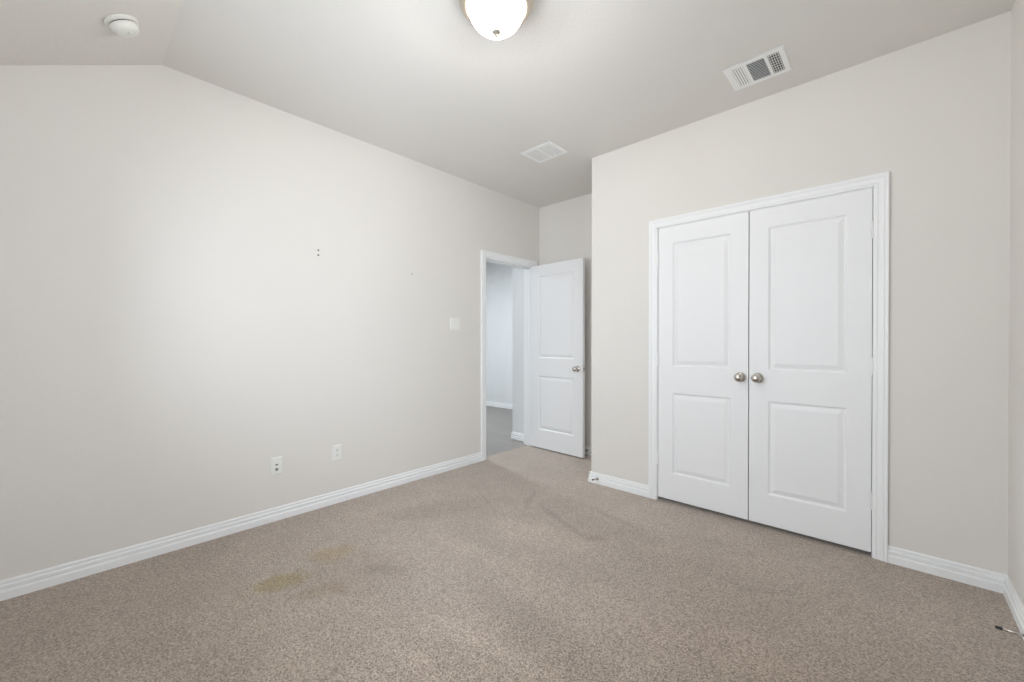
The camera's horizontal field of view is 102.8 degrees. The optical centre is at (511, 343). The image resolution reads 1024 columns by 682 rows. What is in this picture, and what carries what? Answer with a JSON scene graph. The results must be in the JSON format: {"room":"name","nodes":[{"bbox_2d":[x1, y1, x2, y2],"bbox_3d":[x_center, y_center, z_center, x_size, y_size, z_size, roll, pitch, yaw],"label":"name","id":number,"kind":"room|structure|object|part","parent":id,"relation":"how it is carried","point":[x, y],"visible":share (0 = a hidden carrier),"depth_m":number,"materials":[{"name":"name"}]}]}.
{"room":"empty bedroom","nodes":[
{"label":"empty bedroom","id":0,"kind":"room"},
{"bbox_2d":[0,65,538,580],"bbox_3d":[-1.137,-0.199,3.278,0.120,2.743,4.396,0,0,43],"label":"wall","id":1,"kind":"structure","parent":0,"point":[174,325],"depth_m":2.44,"materials":[{"name":"beige paint"}]},
{"bbox_2d":[0,452,481,600],"bbox_3d":[-1.402,1.131,2.899,0.016,0.088,3.230,0,0,43],"label":"baseboard","id":2,"kind":"structure","parent":1,"relation":"attached to","point":[13,587],"depth_m":2.41,"materials":[{"name":"white wood"}]},
{"bbox_2d":[270,456,281,475],"bbox_3d":[-1.564,0.814,2.724,0.016,0.116,0.071,0,0,43],"label":"wall jack","id":3,"kind":"object","parent":1,"relation":"attached to","point":[276,463],"visible":1,"depth_m":2.72,"materials":[{"name":"white plastic"}]},
{"bbox_2d":[332,444,341,460],"bbox_3d":[-1.290,0.804,3.024,0.008,0.116,0.071,0,0,43],"label":"wall outlet","id":4,"kind":"object","parent":1,"relation":"attached to","point":[336,449],"visible":1,"depth_m":3.02,"materials":[{"name":"white plastic"}]},
{"bbox_2d":[450,318,459,329],"bbox_3d":[-0.529,-0.187,3.834,0.011,0.114,0.115,0,0,43],"label":"light switch","id":5,"kind":"object","parent":1,"relation":"attached to","point":[454,322],"visible":1,"depth_m":3.83,"materials":[{"name":"white plastic"}]},
{"bbox_2d":[481,250,536,460],"bbox_3d":[-0.051,0.114,4.434,0.141,2.106,0.865,0,0,43],"label":"door frame","id":6,"kind":"structure","parent":1,"relation":"attached to","point":[527,269],"depth_m":4.49,"materials":[{"name":"white wood"}]},
{"bbox_2d":[531,258,584,457],"bbox_3d":[0.479,0.141,4.394,0.723,2.023,0.180,0,0,45],"label":"door","id":7,"kind":"structure","parent":1,"relation":"in","point":[558,288],"depth_m":4.36,"materials":[{"name":"white wood"}]},
{"bbox_3d":[0.648,0.254,4.151,0.065,0.065,0.072,0,0,45],"label":"knob","id":8,"kind":"part","parent":7,"relation":"part of","materials":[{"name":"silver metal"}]},
{"bbox_2d":[486,262,523,433],"bbox_3d":[-1.684,-0.212,5.844,4.176,2.743,4.470,0,0,43],"label":"wall","id":9,"kind":"structure","parent":0,"point":[504,284],"depth_m":7.29,"materials":[{"name":"paint"}]},
{"bbox_2d":[486,401,523,441],"bbox_3d":[-0.743,1.110,6.789,4.076,0.088,1.614,0,0,43],"label":"baseboard","id":10,"kind":"structure","parent":9,"relation":"attached to","point":[515,436],"depth_m":7.23,"materials":[{"name":"white wood"}]},
{"bbox_2d":[0,0,1014,207],"bbox_3d":[0.156,-1.395,2.070,3.410,0.579,4.396,0,0,43],"label":"ceiling","id":11,"kind":"structure","parent":0,"point":[416,80],"depth_m":2.21,"materials":[{"name":"paint"}]},
{"bbox_2d":[103,13,139,37],"bbox_3d":[-1.774,-1.450,1.861,0.129,0.091,0.120,0,0,43],"label":"smoke detector","id":12,"kind":"object","parent":11,"relation":"attached to","point":[122,25],"visible":1,"depth_m":1.84,"materials":[{"name":"beige plastic"}]},
{"bbox_2d":[459,0,533,39],"bbox_3d":[-0.069,-1.464,1.828,0.335,0.196,0.335,0,0,43],"label":"ceiling light","id":13,"kind":"object","parent":11,"relation":"attached to","point":[494,19],"visible":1,"depth_m":1.79,"materials":[{"name":"white glass"}]},
{"bbox_2d":[520,141,566,162],"bbox_3d":[0.265,-1.567,3.356,0.300,0.007,0.254,0,0,43],"label":"ceiling vent","id":14,"kind":"object","parent":11,"relation":"in","point":[548,150],"visible":1,"depth_m":3.34,"materials":[{"name":"white metal"}]},
{"bbox_2d":[722,44,791,90],"bbox_3d":[1.400,-1.561,2.333,0.296,0.008,0.262,0,0,43],"label":"ceiling vent","id":15,"kind":"object","parent":11,"relation":"in","point":[771,63],"visible":1,"depth_m":2.32,"materials":[{"name":"white metal"}]},
{"bbox_2d":[0,406,1023,681],"bbox_3d":[-0.767,1.193,4.098,7.705,0.050,6.050,0,0,43],"label":"floor","id":16,"kind":"structure","parent":0,"point":[513,565],"depth_m":1.86,"materials":[{"name":"beige carpet"}]},
{"bbox_2d":[539,193,591,446],"bbox_3d":[0.821,-0.205,4.377,1.252,2.743,0.120,0,0,43],"label":"wall","id":17,"kind":"structure","parent":0,"point":[565,227],"depth_m":4.40,"materials":[{"name":"beige paint"}]},
{"bbox_2d":[591,11,1010,574],"bbox_3d":[1.747,-0.197,2.957,2.278,2.743,0.701,0,0,43],"label":"wall","id":18,"kind":"structure","parent":0,"point":[934,114],"depth_m":2.15,"materials":[{"name":"beige paint"}]},
{"bbox_2d":[585,446,647,497],"bbox_3d":[0.682,1.125,3.942,1.650,0.088,0.717,0,0,43],"label":"baseboard","id":19,"kind":"structure","parent":18,"relation":"attached to","point":[605,480],"depth_m":3.30,"materials":[{"name":"white wood"}]},
{"bbox_2d":[657,212,749,519],"bbox_3d":[1.308,0.144,2.863,0.607,2.012,0.108,0,0,43],"label":"door","id":20,"kind":"structure","parent":18,"relation":"in","point":[703,353],"depth_m":2.85,"materials":[{"name":"white wood"}]},
{"bbox_3d":[1.486,0.219,2.675,0.065,0.065,0.072,0,0,43],"label":"knob","id":21,"kind":"part","parent":20,"relation":"part of","materials":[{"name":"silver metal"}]},
{"bbox_2d":[648,171,889,562],"bbox_3d":[1.579,0.123,2.704,1.343,2.105,0.140,0,0,43],"label":"door frame","id":22,"kind":"structure","parent":18,"relation":"attached to","point":[880,182],"depth_m":2.24,"materials":[{"name":"white wood"}]},
{"bbox_2d":[749,188,873,551],"bbox_3d":[1.757,0.146,2.446,0.607,2.012,0.108,0,0,43],"label":"door","id":23,"kind":"structure","parent":18,"relation":"in","point":[811,359],"depth_m":2.44,"materials":[{"name":"white wood"}]},
{"bbox_3d":[1.560,0.219,2.606,0.065,0.065,0.072,0,0,43],"label":"knob","id":24,"kind":"part","parent":23,"relation":"part of","materials":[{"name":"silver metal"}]},
{"bbox_2d":[1008,0,1023,606],"bbox_3d":[1.210,-0.185,0.618,0.120,2.743,3.695,0,0,43],"label":"wall","id":25,"kind":"structure","parent":0,"point":[1016,308],"depth_m":1.81,"materials":[{"name":"beige paint"}]},
{"bbox_2d":[888,545,1023,639],"bbox_3d":[1.014,1.142,0.808,0.417,0.088,3.455,0,0,43],"label":"baseboard","id":26,"kind":"structure","parent":25,"relation":"attached to","point":[974,576],"depth_m":2.02,"materials":[{"name":"white wood"}]},
{"bbox_2d":[995,625,1023,636],"bbox_3d":[1.971,1.135,1.615,0.083,0.025,0.025,0,0,43],"label":"door stop","id":27,"kind":"object","parent":25,"relation":"attached to","point":[996,626],"visible":1,"depth_m":1.61,"materials":[{"name":"silver metal"}]},
{"bbox_3d":[1.975,1.135,1.611,0.060,0.011,0.011,0,0,43],"label":"rod","id":28,"kind":"part","parent":27,"relation":"part of","materials":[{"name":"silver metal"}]}
]}

